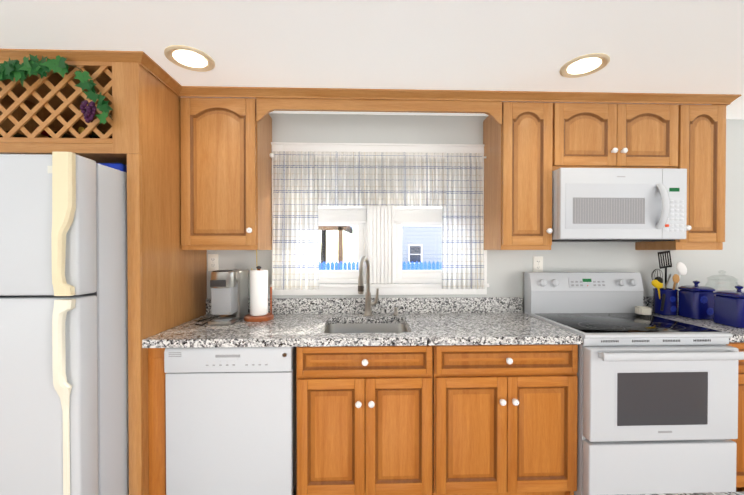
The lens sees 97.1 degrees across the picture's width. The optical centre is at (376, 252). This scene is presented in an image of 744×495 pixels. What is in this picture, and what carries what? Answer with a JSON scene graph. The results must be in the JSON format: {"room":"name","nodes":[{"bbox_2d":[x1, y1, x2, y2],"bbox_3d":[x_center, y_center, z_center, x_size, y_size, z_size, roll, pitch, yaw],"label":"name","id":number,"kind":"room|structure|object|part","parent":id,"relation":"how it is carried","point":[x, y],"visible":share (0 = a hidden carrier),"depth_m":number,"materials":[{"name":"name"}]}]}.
{"room":"kitchen","nodes":[
{"label":"kitchen","id":0,"kind":"room"},
{"bbox_2d":[0,0,743,118],"bbox_3d":[-0.157,-0.979,-0.236,6.150,0.100,5.220,0,0,-2],"label":"ceiling","id":1,"kind":"structure","parent":0,"point":[676,46],"depth_m":1.46,"materials":[{"name":"paint"}]},
{"bbox_2d":[164,45,214,71],"bbox_3d":[-0.905,-0.939,1.599,0.216,0.010,0.216,0,0,-2],"label":"recessed light","id":2,"kind":"object","parent":1,"relation":"in","point":[189,58],"visible":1,"depth_m":1.59,"materials":[{"name":"beige glass"}]},
{"bbox_2d":[559,53,609,77],"bbox_3d":[1.047,-0.940,1.660,0.216,0.010,0.216,0,0,-2],"label":"recessed light","id":3,"kind":"object","parent":1,"relation":"in","point":[584,65],"visible":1,"depth_m":1.65,"materials":[{"name":"beige glass"}]},
{"bbox_2d":[207,113,743,312],"bbox_3d":[-0.237,0.188,2.323,6.150,2.278,0.120,0,0,-2],"label":"wall","id":4,"kind":"structure","parent":0,"point":[506,269],"depth_m":2.30,"materials":[{"name":"paint"}]},
{"bbox_2d":[0,60,141,164],"bbox_3d":[-1.600,-0.693,1.880,0.917,0.433,0.663,0,0,-2],"label":"wine rack cabinet","id":5,"kind":"object","parent":4,"relation":"attached to","point":[50,103],"visible":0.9,"depth_m":1.56,"materials":[{"name":"brown wood"}]},
{"bbox_2d":[13,127,55,137],"bbox_3d":[-1.655,-0.566,1.753,0.194,0.143,0.316,0,0,-2],"label":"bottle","id":6,"kind":"object","parent":5,"relation":"in","point":[43,132],"depth_m":1.67,"materials":[{"name":"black glass"}]},
{"bbox_2d":[0,54,112,123],"bbox_3d":[-1.641,-0.755,1.504,0.833,0.322,0.061,0,0,-2],"label":"ivy garland","id":7,"kind":"object","parent":5,"relation":"hanging from","point":[12,69],"visible":1,"depth_m":1.51,"materials":[{"name":"green plant"}]},
{"bbox_2d":[56,127,111,137],"bbox_3d":[-1.435,-0.564,1.755,0.194,0.139,0.326,0,0,-2],"label":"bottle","id":8,"kind":"object","parent":5,"relation":"in","point":[92,134],"depth_m":1.66,"materials":[{"name":"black glass"}]},
{"bbox_2d":[208,254,218,270],"bbox_3d":[-1.107,0.066,2.230,0.070,0.116,0.007,0,0,-2],"label":"electrical outlet","id":9,"kind":"object","parent":4,"relation":"attached to","point":[213,264],"visible":0.96,"depth_m":2.23,"materials":[{"name":"white plastic"}]},
{"bbox_2d":[180,97,271,249],"bbox_3d":[-0.925,-0.465,2.055,0.440,0.892,0.360,0,0,-2],"label":"upper cabinet","id":10,"kind":"object","parent":4,"relation":"attached to","point":[226,177],"visible":1,"depth_m":1.91,"materials":[{"name":"brown wood"}]},
{"bbox_2d":[257,98,501,124],"bbox_3d":[0.025,-0.839,1.947,1.448,0.142,0.020,0,0,-2],"label":"valance board","id":11,"kind":"object","parent":10,"relation":"attached to","point":[491,109],"visible":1,"depth_m":1.94,"materials":[{"name":"brown wood"}]},
{"bbox_2d":[0,49,741,105],"bbox_3d":[-0.490,-0.923,1.800,5.414,0.045,0.364,0,0,-7],"label":"crown molding","id":12,"kind":"structure","parent":4,"relation":"attached to","point":[152,67],"depth_m":1.91,"materials":[{"name":"brown wood"}]},
{"bbox_2d":[270,142,488,294],"bbox_3d":[0.026,-0.230,2.307,1.499,1.034,0.156,0,0,-2],"label":"window","id":13,"kind":"structure","parent":4,"relation":"in","point":[380,237],"depth_m":2.26,"materials":[{"name":"white"}]},
{"bbox_2d":[269,153,485,159],"bbox_3d":[0.031,-0.647,2.216,1.485,0.032,0.056,0,0,-2],"label":"curtain rod","id":14,"kind":"object","parent":13,"relation":"attached to","point":[271,155],"visible":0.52,"depth_m":2.17,"materials":[{"name":"white metal"}]},
{"bbox_2d":[272,151,484,289],"bbox_3d":[0.020,-0.214,2.179,1.412,0.909,0.038,0,0,-2],"label":"plaid curtain","id":15,"kind":"object","parent":14,"relation":"hanging from","point":[306,184],"visible":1,"depth_m":2.18,"materials":[{"name":"fabric"}]},
{"bbox_2d":[318,206,441,222],"bbox_3d":[0.027,-0.426,2.283,1.293,0.436,0.026,0,0,-2],"label":"window blinds","id":16,"kind":"object","parent":13,"relation":"attached to","point":[357,214],"visible":0.29,"depth_m":2.28,"materials":[{"name":"white"}]},
{"bbox_3d":[0.025,-0.223,2.340,1.301,0.846,0.085,0,0,-2],"label":"window sashes","id":17,"kind":"part","parent":13,"relation":"part of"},
{"bbox_2d":[483,102,552,249],"bbox_3d":[0.902,-0.465,2.112,0.311,0.892,0.360,0,0,-2],"label":"upper cabinet","id":18,"kind":"object","parent":4,"relation":"attached to","point":[517,143],"visible":0.98,"depth_m":1.97,"materials":[{"name":"brown wood"}]},
{"bbox_2d":[533,256,542,271],"bbox_3d":[1.131,0.082,2.300,0.070,0.116,0.007,0,0,-2],"label":"electrical outlet","id":19,"kind":"object","parent":4,"relation":"attached to","point":[537,263],"visible":0.94,"depth_m":2.30,"materials":[{"name":"white plastic"}]},
{"bbox_2d":[552,102,678,170],"bbox_3d":[1.446,-0.706,2.127,0.775,0.412,0.360,0,0,-2],"label":"upper cabinet","id":20,"kind":"object","parent":4,"relation":"attached to","point":[604,135],"visible":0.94,"depth_m":1.98,"materials":[{"name":"brown wood"}]},
{"bbox_2d":[552,168,686,241],"bbox_3d":[1.441,-0.285,2.085,0.758,0.424,0.448,0,0,-2],"label":"over-the-range microwave","id":21,"kind":"object","parent":20,"relation":"attached to","point":[619,204],"visible":1,"depth_m":1.92,"materials":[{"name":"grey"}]},
{"bbox_2d":[635,104,725,249],"bbox_3d":[1.985,-0.466,2.146,0.298,0.892,0.360,0,0,-2],"label":"upper cabinet","id":22,"kind":"object","parent":4,"relation":"attached to","point":[702,144],"visible":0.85,"depth_m":2.00,"materials":[{"name":"brown wood"}]},
{"bbox_3d":[-0.157,1.399,-0.216,6.150,0.100,5.220,0,0,-2],"label":"floor","id":23,"kind":"structure","parent":0,"visible":0},
{"bbox_2d":[0,152,128,494],"bbox_3d":[-1.614,0.465,1.732,0.799,1.733,0.920,0,0,-2],"label":"refrigerator","id":24,"kind":"object","parent":23,"relation":"on","point":[63,336],"visible":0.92,"depth_m":1.33,"materials":[{"name":"grey metal"}]},
{"bbox_2d":[98,163,126,172],"bbox_3d":[-1.330,-0.418,1.713,0.170,0.049,0.220,0,0,-2],"label":"bag","id":25,"kind":"object","parent":24,"relation":"on","point":[120,167],"visible":0.29,"depth_m":1.61,"materials":[{"name":"blue plastic"}]},
{"bbox_2d":[148,348,165,494],"bbox_3d":[-1.084,0.896,1.640,0.096,0.873,0.024,0,0,-2],"label":"cabinet filler","id":26,"kind":"object","parent":23,"relation":"on","point":[157,424],"visible":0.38,"depth_m":1.63,"materials":[{"name":"brown wood"}]},
{"bbox_2d":[127,66,206,494],"bbox_3d":[-1.172,0.210,1.903,0.059,2.240,0.659,0,0,-2],"label":"panel","id":27,"kind":"object","parent":23,"relation":"on","point":[174,284],"depth_m":1.67,"materials":[{"name":"brown wood"}]},
{"bbox_3d":[-1.162,0.430,1.585,0.059,1.806,0.020,0,0,-2],"label":"front stile of the tall panel","id":28,"kind":"part","parent":27,"relation":"part of","materials":[{"name":"brown wood"}]},
{"bbox_2d":[164,347,296,494],"bbox_3d":[-0.736,0.895,1.915,0.611,0.871,0.617,0,0,-2],"label":"dishwasher","id":29,"kind":"object","parent":23,"relation":"on","point":[231,420],"visible":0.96,"depth_m":1.61,"materials":[{"name":"grey metal"}]},
{"bbox_2d":[296,345,432,494],"bbox_3d":[-0.066,0.894,1.929,0.688,0.873,0.640,0,0,-2],"label":"base cabinet","id":30,"kind":"object","parent":23,"relation":"on","point":[364,420],"visible":1,"depth_m":1.65,"materials":[{"name":"brown wood"}]},
{"bbox_2d":[433,344,577,494],"bbox_3d":[0.654,0.893,1.951,0.742,0.873,0.640,0,0,-2],"label":"base cabinet","id":31,"kind":"object","parent":23,"relation":"on","point":[504,419],"visible":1,"depth_m":1.67,"materials":[{"name":"brown wood"}]},
{"bbox_2d":[524,272,743,494],"bbox_3d":[1.413,0.733,1.925,0.760,1.195,0.728,0,0,-2],"label":"range","id":32,"kind":"object","parent":23,"relation":"on","point":[657,406],"visible":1,"depth_m":1.63,"materials":[{"name":"grey metal"}]},
{"bbox_2d":[635,306,651,314],"bbox_3d":[1.737,0.376,2.141,0.088,0.046,0.086,0,0,-2],"label":"ramekin","id":33,"kind":"object","parent":32,"relation":"on","point":[641,310],"visible":1,"depth_m":2.11,"materials":[{"name":"white ceramic"}]},
{"bbox_2d":[726,342,743,491],"bbox_3d":[2.271,0.893,2.020,0.952,0.873,0.606,0,0,-2],"label":"base cabinet","id":34,"kind":"object","parent":23,"relation":"on","point":[739,441],"visible":0.08,"depth_m":1.71,"materials":[{"name":"brown wood"}]},
{"bbox_2d":[142,297,743,347],"bbox_3d":[0.804,0.384,1.971,3.890,0.144,0.649,0,0,-2],"label":"countertop","id":35,"kind":"structure","parent":34,"relation":"on","point":[299,322],"depth_m":1.86,"materials":[{"name":"grey stone"}]},
{"bbox_2d":[195,269,247,325],"bbox_3d":[-0.962,0.259,2.028,0.238,0.312,0.319,0,0,-2],"label":"coffee maker","id":36,"kind":"object","parent":35,"relation":"on","point":[229,296],"visible":1,"depth_m":1.92,"materials":[{"name":"silver metal"}]},
{"bbox_3d":[-1.014,0.399,2.027,0.135,0.032,0.319,0,0,-2],"label":"coffee maker cord","id":37,"kind":"part","parent":36,"relation":"part of","materials":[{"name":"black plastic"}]},
{"bbox_2d":[244,266,273,321],"bbox_3d":[-0.737,0.247,2.062,0.180,0.335,0.180,0,0,-2],"label":"paper towel holder","id":38,"kind":"object","parent":35,"relation":"on","point":[259,295],"visible":1,"depth_m":2.02,"materials":[{"name":"white paper"}]},
{"bbox_2d":[324,323,408,332],"bbox_3d":[-0.059,0.555,1.919,0.550,0.196,0.465,0,0,-2],"label":"sink basin","id":39,"kind":"object","parent":35,"relation":"in","point":[371,328],"visible":0.02,"depth_m":2.12,"materials":[{"name":"silver metal"}]},
{"bbox_2d":[358,256,378,315],"bbox_3d":[-0.051,0.216,2.126,0.136,0.396,0.174,0,0,-2],"label":"gooseneck faucet","id":40,"kind":"object","parent":35,"relation":"on","point":[368,305],"visible":1,"depth_m":2.17,"materials":[{"name":"silver metal"}]},
{"bbox_2d":[651,250,686,315],"bbox_3d":[1.972,0.198,2.222,0.258,0.430,0.144,0,0,-2],"label":"utensil crock","id":41,"kind":"object","parent":35,"relation":"on","point":[665,300],"visible":1,"depth_m":2.20,"materials":[{"name":"blue ceramic"}]},
{"bbox_2d":[678,280,715,319],"bbox_3d":[2.041,0.295,2.099,0.139,0.239,0.140,0,0,-2],"label":"medium canister","id":42,"kind":"object","parent":35,"relation":"on","point":[695,301],"visible":1,"depth_m":2.05,"materials":[{"name":"blue ceramic"}]},
{"bbox_2d":[705,270,737,289],"bbox_3d":[2.294,0.263,2.183,0.166,0.300,0.166,0,0,-2],"label":"jar","id":43,"kind":"object","parent":35,"relation":"on","point":[722,279],"visible":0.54,"depth_m":2.19,"materials":[{"name":"glass"}]},
{"bbox_2d":[713,285,743,328],"bbox_3d":[2.073,0.300,1.880,0.164,0.232,0.165,0,0,-2],"label":"canister","id":44,"kind":"object","parent":35,"relation":"on","point":[728,310],"visible":1,"depth_m":1.86,"materials":[{"name":"blue ceramic"}]},
{"bbox_3d":[-0.168,0.909,0.125,5.850,0.873,0.810,0,0,-2],"label":"base cabinet","id":45,"kind":"object","parent":23,"relation":"on","visible":0},
{"bbox_2d":[622,492,743,494],"bbox_3d":[-0.167,0.452,0.106,5.910,0.040,0.920,0,0,-2],"label":"countertop","id":46,"kind":"structure","parent":45,"relation":"on","point":[724,493],"depth_m":0.58,"materials":[{"name":"grey stone"}]},
{"label":"outside","id":47,"kind":"structure","parent":0,"visible":0},
{"bbox_2d":[319,260,357,269],"bbox_3d":[-0.960,1.819,32.520,80.000,0.300,59.500,0,0,-2],"label":"snow","id":48,"kind":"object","parent":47,"point":[334,261],"depth_m":56.38,"materials":[{"name":"white snow"}]},
{"bbox_2d":[318,226,441,269],"bbox_3d":[2.562,-3.060,15.924,19.000,9.747,10.389,0,0,-2],"label":"house","id":49,"kind":"structure","parent":48,"relation":"on","point":[420,252],"depth_m":11.82,"materials":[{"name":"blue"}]},
{"bbox_2d":[319,261,441,269],"bbox_3d":[1.358,1.035,7.853,21.085,1.690,0.060,0,0,-2],"label":"fence","id":50,"kind":"object","parent":48,"relation":"on","point":[327,266],"depth_m":7.79,"materials":[{"name":"blue"}]}
]}

